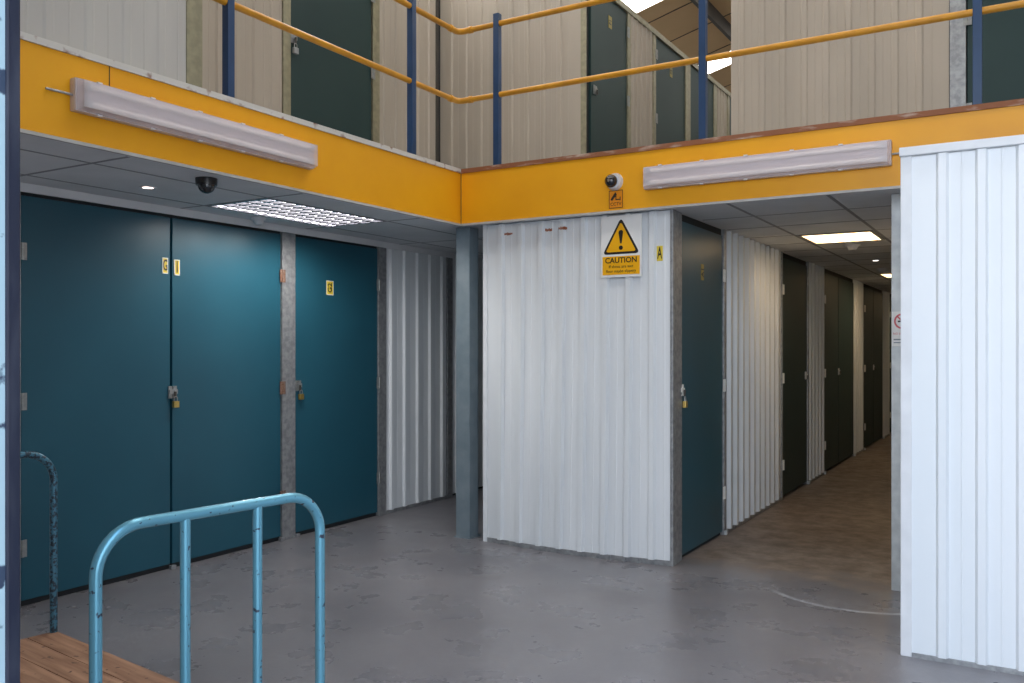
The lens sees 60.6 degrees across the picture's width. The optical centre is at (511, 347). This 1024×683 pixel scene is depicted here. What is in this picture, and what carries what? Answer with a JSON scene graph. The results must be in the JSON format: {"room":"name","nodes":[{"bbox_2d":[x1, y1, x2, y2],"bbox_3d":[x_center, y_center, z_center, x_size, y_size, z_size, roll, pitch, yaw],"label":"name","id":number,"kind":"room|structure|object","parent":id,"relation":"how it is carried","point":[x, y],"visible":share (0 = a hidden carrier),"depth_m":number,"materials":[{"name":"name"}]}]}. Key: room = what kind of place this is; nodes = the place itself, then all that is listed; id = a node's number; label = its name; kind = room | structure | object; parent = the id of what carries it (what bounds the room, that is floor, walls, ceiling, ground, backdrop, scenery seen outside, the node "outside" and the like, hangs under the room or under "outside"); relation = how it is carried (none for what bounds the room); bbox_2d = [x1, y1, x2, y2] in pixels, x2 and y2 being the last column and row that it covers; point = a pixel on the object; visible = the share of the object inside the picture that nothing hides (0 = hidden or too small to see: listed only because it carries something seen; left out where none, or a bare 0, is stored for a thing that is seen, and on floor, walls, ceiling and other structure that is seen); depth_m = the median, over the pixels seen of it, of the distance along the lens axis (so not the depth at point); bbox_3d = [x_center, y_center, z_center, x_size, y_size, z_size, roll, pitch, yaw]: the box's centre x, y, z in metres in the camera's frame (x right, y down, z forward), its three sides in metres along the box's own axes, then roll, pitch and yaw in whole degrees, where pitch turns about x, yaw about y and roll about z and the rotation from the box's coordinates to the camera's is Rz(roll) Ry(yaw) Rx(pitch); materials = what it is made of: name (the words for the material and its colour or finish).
{"room":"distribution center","nodes":[
{"label":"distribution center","id":0,"kind":"room"},
{"bbox_2d":[20,0,185,82],"bbox_3d":[-2.297,-2.444,3.693,0.035,2.112,2.200,0,0,31],"label":"wall","id":1,"kind":"structure","parent":0,"point":[149,35],"depth_m":4.30,"materials":[{"name":"white metal"}]},
{"bbox_2d":[186,0,201,87],"bbox_3d":[-1.721,-2.444,4.693,0.064,2.112,0.103,0,0,31],"label":"trim","id":2,"kind":"structure","parent":1,"relation":"attached to","point":[193,7],"depth_m":4.67,"materials":[{"name":"grey metal"}]},
{"bbox_2d":[20,31,460,172],"bbox_3d":[-1.630,-1.371,4.774,0.067,0.032,4.780,0,0,31],"label":"trim","id":3,"kind":"structure","parent":1,"relation":"attached to","point":[24,36],"depth_m":4.72,"materials":[{"name":"grey metal"}]},
{"bbox_2d":[291,0,374,140],"bbox_3d":[-1.496,-2.490,7.368,0.065,2.200,1.030,0,0,31],"label":"door","id":4,"kind":"structure","parent":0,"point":[330,89],"depth_m":7.36,"materials":[{"name":"metal"}]},
{"bbox_2d":[292,43,298,54],"bbox_3d":[-1.714,-2.374,6.942,0.024,0.087,0.048,0,0,31],"label":"padlock","id":5,"kind":"object","parent":4,"relation":"attached to","point":[295,50],"visible":1,"depth_m":6.93,"materials":[{"name":"metal"}]},
{"bbox_2d":[202,0,482,509],"bbox_3d":[0.071,-1.090,9.987,0.072,5.120,10.760,0,0,31],"label":"wall","id":6,"kind":"structure","parent":0,"point":[415,282],"depth_m":8.16,"materials":[{"name":"white metal"}]},
{"bbox_2d":[21,537,278,605],"bbox_3d":[-2.349,1.485,5.958,0.030,0.030,2.040,0,0,31],"label":"trim","id":7,"kind":"structure","parent":6,"relation":"attached to","point":[109,581],"depth_m":5.77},
{"bbox_2d":[169,564,175,569],"bbox_3d":[-2.300,1.486,5.941,0.028,0.028,0.040,0,0,31],"label":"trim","id":8,"kind":"structure","parent":6,"relation":"attached to","point":[171,567],"depth_m":5.93,"materials":[{"name":"grey metal"}]},
{"bbox_2d":[20,182,453,257],"bbox_3d":[-1.732,-0.927,6.888,0.015,0.051,4.470,0,0,31],"label":"trim","id":9,"kind":"structure","parent":6,"relation":"attached to","point":[24,187],"depth_m":6.16,"materials":[{"name":"metal"}]},
{"bbox_2d":[295,512,375,534],"bbox_3d":[-1.491,1.485,7.402,0.030,0.030,1.020,0,0,31],"label":"trim","id":10,"kind":"structure","parent":6,"relation":"attached to","point":[371,514],"depth_m":7.44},
{"bbox_2d":[386,496,446,513],"bbox_3d":[-0.905,1.486,8.334,0.044,0.028,0.950,0,0,31],"label":"trim","id":11,"kind":"structure","parent":6,"relation":"attached to","point":[444,497],"depth_m":8.28,"materials":[{"name":"grey metal"}]},
{"bbox_2d":[439,0,439,161],"bbox_3d":[-1.762,-2.505,7.215,0.195,2.270,4.000,0,0,31],"label":"wall","id":12,"kind":"structure","parent":0,"point":[439,0],"depth_m":8.77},
{"bbox_2d":[282,0,290,115],"bbox_3d":[-1.793,-2.510,6.901,0.062,2.280,0.080,0,0,31],"label":"trim","id":13,"kind":"structure","parent":12,"relation":"attached to","point":[286,4],"depth_m":6.88,"materials":[{"name":"grey metal"}]},
{"bbox_2d":[371,0,379,142],"bbox_3d":[-1.236,-2.510,7.838,0.062,2.280,0.090,0,0,31],"label":"trim","id":14,"kind":"structure","parent":12,"relation":"attached to","point":[375,7],"depth_m":7.81,"materials":[{"name":"grey metal"}]},
{"bbox_2d":[20,133,900,293],"bbox_3d":[4.526,-0.964,9.449,8.280,0.022,19.130,0,0,31],"label":"ceiling","id":15,"kind":"structure","parent":0,"point":[43,161],"depth_m":6.04,"materials":[{"name":"tile"}]},
{"bbox_2d":[139,185,156,188],"bbox_3d":[-2.159,-0.952,5.193,0.096,0.006,0.096,0,0,31],"label":"recessed light","id":16,"kind":"object","parent":15,"relation":"in","point":[144,186],"visible":1,"depth_m":5.19,"materials":[{"name":"white plastic"}]},
{"bbox_2d":[195,176,217,193],"bbox_3d":[-1.720,-0.917,4.933,0.120,0.096,0.120,0,0,31],"label":"dome camera","id":17,"kind":"object","parent":15,"relation":"attached to","point":[206,185],"visible":0.96,"depth_m":4.89,"materials":[{"name":"black plastic"}]},
{"bbox_2d":[251,217,265,224],"bbox_3d":[-1.858,-0.928,6.422,0.110,0.051,0.110,0,0,31],"label":"smoke detector","id":18,"kind":"object","parent":15,"relation":"attached to","point":[257,220],"visible":1,"depth_m":6.39,"materials":[{"name":"white plastic"}]},
{"bbox_2d":[207,198,385,226],"bbox_3d":[-1.500,-0.988,6.232,0.600,0.074,1.184,0,0,31],"label":"light","id":19,"kind":"object","parent":15,"relation":"attached to","point":[268,207],"visible":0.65,"depth_m":6.18,"materials":[{"name":"metal"}]},
{"bbox_2d":[797,230,884,243],"bbox_3d":[2.843,-0.951,7.548,0.600,0.008,0.670,0,0,31],"label":"recessed light","id":20,"kind":"object","parent":15,"relation":"in","point":[857,236],"visible":1,"depth_m":7.52,"materials":[{"name":"beige plastic"}]},
{"bbox_2d":[845,244,860,250],"bbox_3d":[3.142,-0.928,8.079,0.140,0.051,0.140,0,0,31],"label":"smoke detector","id":21,"kind":"object","parent":15,"relation":"attached to","point":[850,247],"visible":1,"depth_m":8.04,"materials":[{"name":"white plastic"}]},
{"bbox_2d":[876,268,888,272],"bbox_3d":[4.444,-0.928,10.504,0.140,0.051,0.140,0,0,31],"label":"smoke detector","id":22,"kind":"object","parent":15,"relation":"attached to","point":[881,270],"visible":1,"depth_m":10.47,"materials":[{"name":"white plastic"}]},
{"bbox_2d":[878,273,890,277],"bbox_3d":[5.133,-0.951,11.398,0.600,0.008,0.670,0,0,31],"label":"recessed light","id":23,"kind":"object","parent":15,"relation":"in","point":[885,275],"visible":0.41,"depth_m":11.47,"materials":[{"name":"beige plastic"}]},
{"bbox_2d":[440,0,580,168],"bbox_3d":[-0.042,-2.510,8.293,1.550,2.280,0.048,0,0,31],"label":"wall","id":24,"kind":"structure","parent":0,"point":[542,124],"depth_m":8.25,"materials":[{"name":"white metal"}]},
{"bbox_2d":[436,0,438,161],"bbox_3d":[-0.758,-2.510,8.643,0.060,2.280,0.038,0,0,31],"label":"trim","id":25,"kind":"structure","parent":24,"relation":"attached to","point":[437,1],"depth_m":8.63,"materials":[{"name":"metal"}]},
{"bbox_2d":[581,0,586,153],"bbox_3d":[0.645,-2.370,7.884,0.048,2.000,0.028,0,0,31],"label":"trim","id":26,"kind":"structure","parent":24,"relation":"attached to","point":[583,10],"depth_m":7.87,"materials":[{"name":"grey metal"}]},
{"bbox_2d":[20,432,1023,682],"bbox_3d":[3.881,1.550,12.003,12.400,0.100,23.400,0,0,31],"label":"floor","id":27,"kind":"structure","parent":0,"point":[800,591],"depth_m":5.08,"materials":[{"name":"paint"}]},
{"bbox_2d":[20,451,324,682],"bbox_3d":[-1.631,0.987,3.236,1.966,1.027,0.803,0,0,38],"label":"trolley","id":28,"kind":"object","parent":27,"relation":"on","point":[54,656],"visible":0.99,"depth_m":2.95,"materials":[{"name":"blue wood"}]},
{"bbox_2d":[454,227,479,538],"bbox_3d":[-0.356,0.273,6.972,0.150,2.454,0.150,0,0,31],"label":"steel column","id":29,"kind":"structure","parent":27,"relation":"on","point":[466,237],"depth_m":6.92,"materials":[{"name":"grey metal"}]},
{"bbox_2d":[891,193,900,590],"bbox_3d":[2.435,0.274,5.440,0.132,2.453,0.120,0,0,31],"label":"trim","id":30,"kind":"structure","parent":27,"relation":"on","point":[895,198],"depth_m":5.41,"materials":[{"name":"grey metal"}]},
{"bbox_2d":[892,311,900,345],"bbox_3d":[2.405,-0.117,5.384,0.130,0.215,0.004,0,0,31],"label":"no smoking sign","id":31,"kind":"object","parent":30,"relation":"attached to","point":[896,316],"visible":0.41,"depth_m":5.40,"materials":[{"name":"white plastic"}]},
{"bbox_2d":[488,210,669,560],"bbox_3d":[0.438,0.258,6.386,1.485,2.414,0.115,0,0,31],"label":"wall","id":32,"kind":"structure","parent":0,"point":[579,359],"depth_m":6.36,"materials":[{"name":"white metal"}]},
{"bbox_2d":[483,225,488,541],"bbox_3d":[-0.193,0.274,6.819,0.040,2.453,0.056,0,0,31],"label":"trim","id":33,"kind":"structure","parent":32,"relation":"attached to","point":[485,227],"depth_m":6.79,"materials":[{"name":"white metal"}]},
{"bbox_2d":[487,537,669,565],"bbox_3d":[0.446,1.482,6.398,1.486,0.035,0.106,0,0,31],"label":"trim","id":34,"kind":"structure","parent":32,"relation":"attached to","point":[489,539],"depth_m":6.30,"materials":[{"name":"grey metal"}]},
{"bbox_2d":[601,214,641,277],"bbox_3d":[0.770,-0.718,6.180,0.310,0.436,0.013,0,0,31],"label":"caution sign","id":35,"kind":"object","parent":32,"relation":"attached to","point":[621,235],"visible":1,"depth_m":6.17,"materials":[{"name":"plastic"}]},
{"bbox_2d":[657,246,662,260],"bbox_3d":[1.023,-0.655,6.066,0.043,0.104,0.005,0,0,31],"label":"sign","id":36,"kind":"object","parent":32,"relation":"attached to","point":[659,248],"visible":1,"depth_m":6.06,"materials":[{"name":"yellow plastic"}]},
{"bbox_2d":[670,209,676,565],"bbox_3d":[1.114,0.274,6.045,0.022,2.453,0.070,0,0,31],"label":"trim","id":37,"kind":"structure","parent":32,"relation":"attached to","point":[673,213],"depth_m":6.02,"materials":[{"name":"grey metal"}]},
{"bbox_2d":[461,185,900,225],"bbox_3d":[2.620,-0.954,5.004,7.012,0.016,0.020,0,0,31],"label":"trim","id":38,"kind":"structure","parent":32,"relation":"attached to","point":[888,187],"depth_m":5.83,"materials":[{"name":"grey metal"}]},
{"bbox_2d":[631,16,651,147],"bbox_3d":[1.322,-2.370,8.987,0.044,2.000,0.600,0,0,31],"label":"wall","id":39,"kind":"structure","parent":0,"point":[641,38],"depth_m":8.95,"materials":[{"name":"white metal"}]},
{"bbox_2d":[637,0,730,92],"bbox_3d":[3.364,-4.780,12.502,11.000,2.964,23.270,0,0,31],"label":"roof","id":40,"kind":"structure","parent":0,"point":[677,21],"depth_m":12.46,"materials":[{"name":"metal"}]},
{"bbox_2d":[621,0,661,12],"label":"window","id":41,"kind":"structure","parent":40,"relation":"attached to","point":[637,6],"depth_m":11.53,"materials":[{"name":"white glass"}]},
{"bbox_2d":[690,0,730,40],"bbox_3d":[3.124,-4.572,12.628,0.050,0.190,23.100,0,0,31],"label":"beam","id":42,"kind":"structure","parent":40,"relation":"attached to","point":[714,15],"depth_m":12.14,"materials":[{"name":"metal"}]},
{"bbox_2d":[698,58,730,73],"bbox_3d":[4.000,-4.786,13.572,11.000,2.956,0.520,0,0,31],"label":"window","id":43,"kind":"structure","parent":40,"relation":"attached to","point":[715,65],"depth_m":14.06,"materials":[{"name":"white glass"}]},
{"bbox_2d":[717,87,726,136],"bbox_3d":[2.698,-2.370,11.301,0.044,2.000,0.435,0,0,31],"label":"wall","id":44,"kind":"structure","parent":0,"point":[721,96],"depth_m":11.24,"materials":[{"name":"white metal"}]},
{"bbox_2d":[726,231,823,528],"bbox_3d":[2.710,0.260,8.743,0.060,2.421,3.860,0,0,31],"label":"wall","id":45,"kind":"structure","parent":0,"point":[753,269],"depth_m":7.86,"materials":[{"name":"white metal"}]},
{"bbox_2d":[682,533,719,556],"bbox_3d":[1.402,1.485,6.612,0.030,0.030,1.000,0,0,31],"label":"trim","id":46,"kind":"structure","parent":45,"relation":"attached to","point":[715,536],"depth_m":6.62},
{"bbox_2d":[726,497,781,531],"bbox_3d":[2.181,1.486,7.871,0.042,0.029,1.820,0,0,31],"label":"trim","id":47,"kind":"structure","parent":45,"relation":"attached to","point":[780,498],"depth_m":7.76,"materials":[{"name":"grey metal"}]},
{"bbox_2d":[809,473,823,482],"bbox_3d":[3.477,1.486,10.050,0.042,0.029,0.830,0,0,31],"label":"trim","id":48,"kind":"structure","parent":45,"relation":"attached to","point":[822,474],"depth_m":10.02,"materials":[{"name":"grey metal"}]},
{"bbox_2d":[731,0,948,134],"bbox_3d":[2.493,-2.370,6.789,1.605,2.000,0.042,0,0,31],"label":"wall","id":49,"kind":"structure","parent":0,"point":[904,70],"depth_m":6.78,"materials":[{"name":"white metal"}]},
{"bbox_2d":[950,0,965,107],"bbox_3d":[3.237,-2.370,6.358,0.105,2.000,0.062,0,0,31],"label":"trim","id":50,"kind":"structure","parent":49,"relation":"attached to","point":[957,30],"depth_m":6.33,"materials":[{"name":"grey metal"}]},
{"bbox_2d":[853,280,863,453],"bbox_3d":[4.956,0.260,12.527,0.052,2.421,0.800,0,0,31],"label":"wall","id":51,"kind":"structure","parent":0,"point":[858,286],"depth_m":12.37,"materials":[{"name":"white metal"}]},
{"bbox_2d":[882,291,889,435],"bbox_3d":[6.333,0.260,14.843,0.052,2.421,0.710,0,0,31],"label":"wall","id":52,"kind":"structure","parent":0,"point":[886,296],"depth_m":14.73,"materials":[{"name":"white metal"}]},
{"bbox_2d":[949,0,966,107],"bbox_3d":[4.150,-2.370,5.921,5.320,2.000,0.100,0,0,31],"label":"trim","id":53,"kind":"structure","parent":0,"point":[949,0],"depth_m":6.42,"materials":[{"name":"grey metal"}]},
{"bbox_2d":[963,0,1023,105],"bbox_3d":[3.711,-2.350,6.060,1.049,1.920,0.060,0,0,31],"label":"door","id":54,"kind":"structure","parent":53,"relation":"in","point":[1003,31],"depth_m":6.21,"materials":[{"name":"metal"}]},
{"bbox_2d":[912,144,1023,671],"bbox_3d":[3.538,0.274,3.312,3.705,2.408,0.050,0,0,31],"label":"wall","id":55,"kind":"structure","parent":0,"point":[968,206],"depth_m":4.13,"materials":[{"name":"white metal"}]},
{"bbox_2d":[901,156,911,656],"bbox_3d":[1.929,0.280,4.282,0.051,2.440,0.048,0,0,31],"label":"trim","id":56,"kind":"structure","parent":55,"relation":"attached to","point":[906,162],"depth_m":4.26,"materials":[{"name":"white metal"}]},
{"bbox_2d":[899,134,1023,157],"bbox_3d":[3.514,-0.953,3.327,3.760,0.042,0.068,0,0,31],"label":"trim","id":57,"kind":"structure","parent":55,"relation":"attached to","point":[1006,141],"depth_m":4.12,"materials":[{"name":"white metal"}]},
{"bbox_2d":[912,652,1023,675],"bbox_3d":[3.540,1.489,3.316,3.705,0.022,0.040,0,0,31],"label":"trim","id":58,"kind":"structure","parent":55,"relation":"attached to","point":[914,655],"depth_m":4.12,"materials":[{"name":"grey metal"}]},
{"bbox_3d":[-0.641,0.274,9.032,0.165,2.453,13.130,0,0,31],"label":"wall","id":59,"kind":"structure","parent":0,"visible":0},
{"bbox_2d":[20,192,20,607],"bbox_3d":[-2.884,0.274,5.028,0.062,2.453,0.095,0,0,31],"label":"trim","id":60,"kind":"structure","parent":59,"relation":"attached to","point":[20,192],"depth_m":5.05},
{"bbox_2d":[20,195,169,600],"bbox_3d":[-2.591,0.290,5.493,0.060,2.350,1.049,0,0,31],"label":"door","id":61,"kind":"structure","parent":59,"relation":"in","point":[95,281],"depth_m":5.45,"materials":[{"name":"metal"}]},
{"bbox_2d":[21,192,279,233],"bbox_3d":[-2.346,-0.919,5.956,0.038,0.068,2.040,0,0,31],"label":"trim","id":62,"kind":"structure","parent":59,"relation":"attached to","point":[22,193],"depth_m":5.76,"materials":[{"name":"black metal"}]},
{"bbox_2d":[168,218,285,562],"bbox_3d":[-2.057,0.290,6.387,0.065,2.350,1.070,0,0,31],"label":"door","id":63,"kind":"structure","parent":59,"relation":"in","point":[225,281],"depth_m":6.35,"materials":[{"name":"metal"}]},
{"bbox_2d":[172,396,179,407],"bbox_3d":[-2.283,0.365,5.947,0.024,0.079,0.044,0,0,31],"label":"padlock","id":64,"kind":"object","parent":63,"relation":"attached to","point":[175,404],"visible":1,"depth_m":5.94,"materials":[{"name":"gold metal"}]},
{"bbox_2d":[279,232,294,539],"bbox_3d":[-1.776,0.274,6.891,0.062,2.453,0.140,0,0,31],"label":"door frame","id":65,"kind":"structure","parent":59,"relation":"attached to","point":[287,240],"depth_m":6.86,"materials":[{"name":"grey metal"}]},
{"bbox_2d":[295,234,376,248],"bbox_3d":[-1.487,-0.919,7.400,0.038,0.068,1.020,0,0,31],"label":"trim","id":66,"kind":"structure","parent":59,"relation":"attached to","point":[296,235],"depth_m":7.36,"materials":[{"name":"black metal"}]},
{"bbox_2d":[295,237,380,531],"bbox_3d":[-1.457,0.290,7.395,0.065,2.350,1.057,0,0,31],"label":"door","id":67,"kind":"structure","parent":59,"relation":"in","point":[337,285],"depth_m":7.34,"materials":[{"name":"metal"}]},
{"bbox_2d":[298,390,303,399],"bbox_3d":[-1.677,0.370,6.966,0.024,0.079,0.044,0,0,31],"label":"padlock","id":68,"kind":"object","parent":67,"relation":"attached to","point":[300,396],"visible":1,"depth_m":6.95,"materials":[{"name":"gold metal"}]},
{"bbox_2d":[376,247,385,515],"bbox_3d":[-1.188,0.274,7.880,0.062,2.453,0.108,0,0,31],"label":"trim","id":69,"kind":"structure","parent":59,"relation":"attached to","point":[381,252],"depth_m":7.85,"materials":[{"name":"grey metal"}]},
{"bbox_2d":[446,257,452,497],"bbox_3d":[-0.646,0.274,8.791,0.062,2.453,0.090,0,0,31],"label":"trim","id":70,"kind":"structure","parent":59,"relation":"attached to","point":[449,261],"depth_m":8.77,"materials":[{"name":"grey metal"}]},
{"bbox_3d":[3.864,-1.224,12.170,12.200,0.287,23.130,0,0,31],"label":"floor","id":71,"kind":"structure","parent":0,"visible":0},
{"bbox_2d":[20,39,460,223],"bbox_3d":[-1.633,-1.159,4.776,0.050,0.393,4.780,0,0,31],"label":"fascia beam","id":72,"kind":"structure","parent":71,"relation":"attached to","point":[344,168],"depth_m":4.85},
{"bbox_2d":[45,77,314,169],"bbox_3d":[-1.637,-1.169,4.636,0.090,0.161,1.676,0,0,31],"label":"fluorescent light","id":73,"kind":"object","parent":72,"relation":"attached to","point":[98,100],"visible":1,"depth_m":4.51,"materials":[{"name":"white plastic"}]},
{"bbox_2d":[20,128,460,226],"bbox_3d":[-1.613,-0.954,4.764,0.020,0.016,4.780,0,0,31],"label":"trim","id":74,"kind":"structure","parent":72,"relation":"attached to","point":[23,131],"depth_m":4.72,"materials":[{"name":"grey metal"}]},
{"bbox_2d":[213,0,1023,164],"bbox_3d":[1.985,-1.966,4.052,7.130,1.188,2.515,0,0,31],"label":"guard rail","id":75,"kind":"object","parent":71,"relation":"on","point":[229,7],"visible":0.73,"depth_m":5.87,"materials":[{"name":"metal"}]},
{"bbox_2d":[461,105,1023,223],"bbox_3d":[2.630,-1.157,5.027,7.018,0.390,0.050,0,0,31],"label":"fascia beam","id":76,"kind":"structure","parent":71,"relation":"attached to","point":[577,186],"depth_m":5.83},
{"bbox_2d":[605,173,622,190],"bbox_3d":[0.697,-1.163,6.092,0.124,0.124,0.095,0,0,31],"label":"camera","id":77,"kind":"object","parent":76,"relation":"attached to","point":[614,181],"visible":1,"depth_m":6.08,"materials":[{"name":"white plastic"}]},
{"bbox_2d":[609,190,622,208],"bbox_3d":[0.726,-1.040,6.127,0.105,0.125,0.004,0,0,31],"label":"notice","id":78,"kind":"object","parent":76,"relation":"attached to","point":[615,197],"visible":1,"depth_m":6.12,"materials":[{"name":"orange plastic"}]},
{"bbox_2d":[461,98,1023,173],"bbox_3d":[2.635,-1.369,5.023,7.006,0.033,0.072,0,0,31],"label":"trim","id":79,"kind":"structure","parent":76,"relation":"on","point":[1016,102],"depth_m":5.59,"materials":[{"name":"brown metal"}]},
{"bbox_2d":[644,140,898,189],"bbox_3d":[1.707,-1.159,5.497,1.885,0.161,0.090,0,0,31],"label":"fluorescent light","id":80,"kind":"object","parent":76,"relation":"attached to","point":[874,154],"visible":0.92,"depth_m":5.52,"materials":[{"name":"white plastic"}]},
{"bbox_3d":[4.675,0.274,12.316,0.165,2.453,14.050,0,0,31],"label":"wall","id":81,"kind":"structure","parent":0,"visible":0},
{"bbox_2d":[677,211,681,562],"bbox_3d":[1.142,0.274,6.143,0.062,2.453,0.123,0,0,31],"label":"trim","id":82,"kind":"structure","parent":81,"relation":"attached to","point":[679,214],"depth_m":6.14,"materials":[{"name":"grey metal"}]},
{"bbox_2d":[682,215,720,234],"bbox_3d":[1.406,-0.926,6.610,0.038,0.053,1.000,0,0,31],"label":"trim","id":83,"kind":"structure","parent":81,"relation":"attached to","point":[686,219],"depth_m":6.60,"materials":[{"name":"black metal"}]},
{"bbox_2d":[681,221,725,554],"bbox_3d":[1.439,0.285,6.611,0.065,2.370,1.030,0,0,31],"label":"door","id":84,"kind":"structure","parent":81,"relation":"in","point":[701,248],"depth_m":6.58,"materials":[{"name":"metal"}]},
{"bbox_2d":[683,396,687,407],"bbox_3d":[1.224,0.381,6.189,0.024,0.083,0.046,0,0,31],"label":"padlock","id":85,"kind":"object","parent":84,"relation":"attached to","point":[685,403],"visible":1,"depth_m":6.17,"materials":[{"name":"gold metal"}]},
{"bbox_2d":[720,229,725,534],"bbox_3d":[1.690,0.274,7.065,0.062,2.453,0.058,0,0,31],"label":"trim","id":86,"kind":"structure","parent":81,"relation":"attached to","point":[723,231],"depth_m":7.03,"materials":[{"name":"grey metal"}]},
{"bbox_2d":[781,251,782,499],"bbox_3d":[2.648,0.274,8.676,0.062,2.453,0.040,0,0,31],"label":"trim","id":87,"kind":"structure","parent":81,"relation":"attached to","point":[781,251],"depth_m":8.64,"materials":[{"name":"grey metal"}]},
{"bbox_2d":[783,253,805,265],"bbox_3d":[2.934,-0.926,9.180,0.038,0.053,1.120,0,0,31],"label":"trim","id":88,"kind":"structure","parent":81,"relation":"attached to","point":[785,256],"depth_m":9.20,"materials":[{"name":"black metal"}]},
{"bbox_2d":[782,258,807,494],"bbox_3d":[2.952,0.285,9.154,0.065,2.370,1.139,0,0,31],"label":"door","id":89,"kind":"structure","parent":81,"relation":"in","point":[794,286],"depth_m":9.15,"materials":[{"name":"metal"}]},
{"bbox_2d":[803,261,808,483],"bbox_3d":[3.245,0.274,9.679,0.062,2.453,0.045,0,0,31],"label":"trim","id":90,"kind":"structure","parent":81,"relation":"attached to","point":[807,262],"depth_m":9.66,"materials":[{"name":"grey metal"}]},
{"bbox_2d":[824,273,837,470],"bbox_3d":[3.928,0.285,10.801,0.060,2.370,0.909,0,0,31],"label":"door","id":91,"kind":"structure","parent":81,"relation":"in","point":[830,282],"depth_m":10.77,"materials":[{"name":"metal"}]},
{"bbox_2d":[824,269,852,282],"bbox_3d":[4.199,-0.926,11.307,0.038,0.053,2.010,0,0,31],"label":"trim","id":92,"kind":"structure","parent":81,"relation":"attached to","point":[825,270],"depth_m":11.25,"materials":[{"name":"black metal"}]},
{"bbox_2d":[838,278,854,462],"bbox_3d":[4.451,0.285,11.676,0.065,2.370,1.165,0,0,31],"label":"door","id":93,"kind":"structure","parent":81,"relation":"in","point":[845,288],"depth_m":11.63,"materials":[{"name":"metal"}]},
{"bbox_2d":[864,287,872,446],"bbox_3d":[5.388,0.285,13.255,0.060,2.370,0.899,0,0,31],"label":"door","id":94,"kind":"structure","parent":81,"relation":"in","point":[868,293],"depth_m":13.26,"materials":[{"name":"metal"}]},
{"bbox_2d":[864,284,881,292],"bbox_3d":[5.628,-0.926,13.710,0.038,0.053,1.880,0,0,31],"label":"trim","id":95,"kind":"structure","parent":81,"relation":"attached to","point":[865,285],"depth_m":13.67,"materials":[{"name":"black"}]},
{"bbox_2d":[873,290,883,441],"bbox_3d":[5.880,0.285,14.078,0.065,2.370,1.055,0,0,31],"label":"door","id":96,"kind":"structure","parent":81,"relation":"in","point":[878,312],"depth_m":14.03,"materials":[{"name":"metal"}]},
{"bbox_2d":[890,297,890,431],"bbox_3d":[6.783,0.285,15.601,0.060,2.370,1.039,0,0,31],"label":"door","id":97,"kind":"structure","parent":81,"relation":"in","point":[890,297],"depth_m":15.31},
{"bbox_3d":[-4.134,-2.500,3.447,7.370,8.000,0.038,0,0,31],"label":"wall","id":98,"kind":"structure","parent":0,"visible":0},
{"bbox_2d":[0,0,19,682],"bbox_3d":[-0.908,-0.775,1.524,0.121,4.550,0.039,0,0,31],"label":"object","id":99,"kind":"structure","parent":98,"relation":"attached to","point":[9,9],"depth_m":1.49,"materials":[{"name":"blue metal"}]},
{"bbox_3d":[3.840,-2.365,13.505,0.195,1.990,12.860,0,0,31],"label":"wall","id":100,"kind":"structure","parent":0,"visible":0},
{"bbox_2d":[587,0,588,152],"bbox_3d":[0.658,-2.370,7.925,0.030,2.000,0.095,0,0,31],"label":"trim","id":101,"kind":"structure","parent":100,"relation":"attached to","point":[587,0],"depth_m":7.94,"materials":[{"name":"grey metal"}]},
{"bbox_2d":[589,1,629,152],"bbox_3d":[0.933,-2.350,8.323,0.065,1.920,0.854,0,0,31],"label":"door","id":102,"kind":"structure","parent":100,"relation":"in","point":[609,31],"depth_m":8.27,"materials":[{"name":"metal"}]},
{"bbox_2d":[627,13,630,147],"bbox_3d":[1.140,-2.370,8.703,0.062,2.000,0.075,0,0,31],"label":"trim","id":103,"kind":"structure","parent":100,"relation":"attached to","point":[628,14],"depth_m":8.69,"materials":[{"name":"grey metal"}]},
{"bbox_2d":[652,34,655,144],"bbox_3d":[1.485,-2.370,9.283,0.062,2.000,0.075,0,0,31],"label":"trim","id":104,"kind":"structure","parent":100,"relation":"attached to","point":[653,35],"depth_m":9.24,"materials":[{"name":"grey metal"}]},
{"bbox_2d":[656,38,684,144],"bbox_3d":[1.747,-2.350,9.696,0.060,1.920,0.939,0,0,31],"label":"door","id":105,"kind":"structure","parent":100,"relation":"in","point":[670,82],"depth_m":9.67,"materials":[{"name":"metal"}]},
{"bbox_2d":[613,0,730,98],"bbox_3d":[3.944,-3.342,13.420,0.080,0.055,12.900,0,0,31],"label":"trim","id":106,"kind":"structure","parent":100,"relation":"attached to","point":[621,4],"depth_m":9.46,"materials":[{"name":"grey metal"}]},
{"bbox_2d":[685,65,690,140],"bbox_3d":[2.019,-2.370,10.181,0.062,2.000,0.165,0,0,31],"label":"trim","id":107,"kind":"structure","parent":100,"relation":"attached to","point":[687,67],"depth_m":10.14,"materials":[{"name":"grey metal"}]},
{"bbox_2d":[691,67,712,139],"bbox_3d":[2.310,-2.350,10.668,0.035,1.920,0.952,0,0,31],"label":"door","id":108,"kind":"structure","parent":100,"relation":"in","point":[694,74],"depth_m":10.45,"materials":[{"name":"metal"}]},
{"bbox_2d":[713,84,716,136],"bbox_3d":[2.542,-2.370,11.060,0.062,2.000,0.130,0,0,31],"label":"trim","id":109,"kind":"structure","parent":100,"relation":"attached to","point":[714,85],"depth_m":11.00,"materials":[{"name":"grey metal"}]},
{"bbox_2d":[727,95,729,135],"bbox_3d":[2.823,-2.370,11.533,0.062,2.000,0.090,0,0,31],"label":"trim","id":110,"kind":"structure","parent":100,"relation":"attached to","point":[728,97],"depth_m":11.51,"materials":[{"name":"grey metal"}]},
{"bbox_2d":[730,99,730,134],"bbox_3d":[3.103,-2.350,12.000,0.035,1.920,0.992,0,0,31],"label":"door","id":111,"kind":"structure","parent":100,"relation":"in","point":[730,99],"depth_m":11.62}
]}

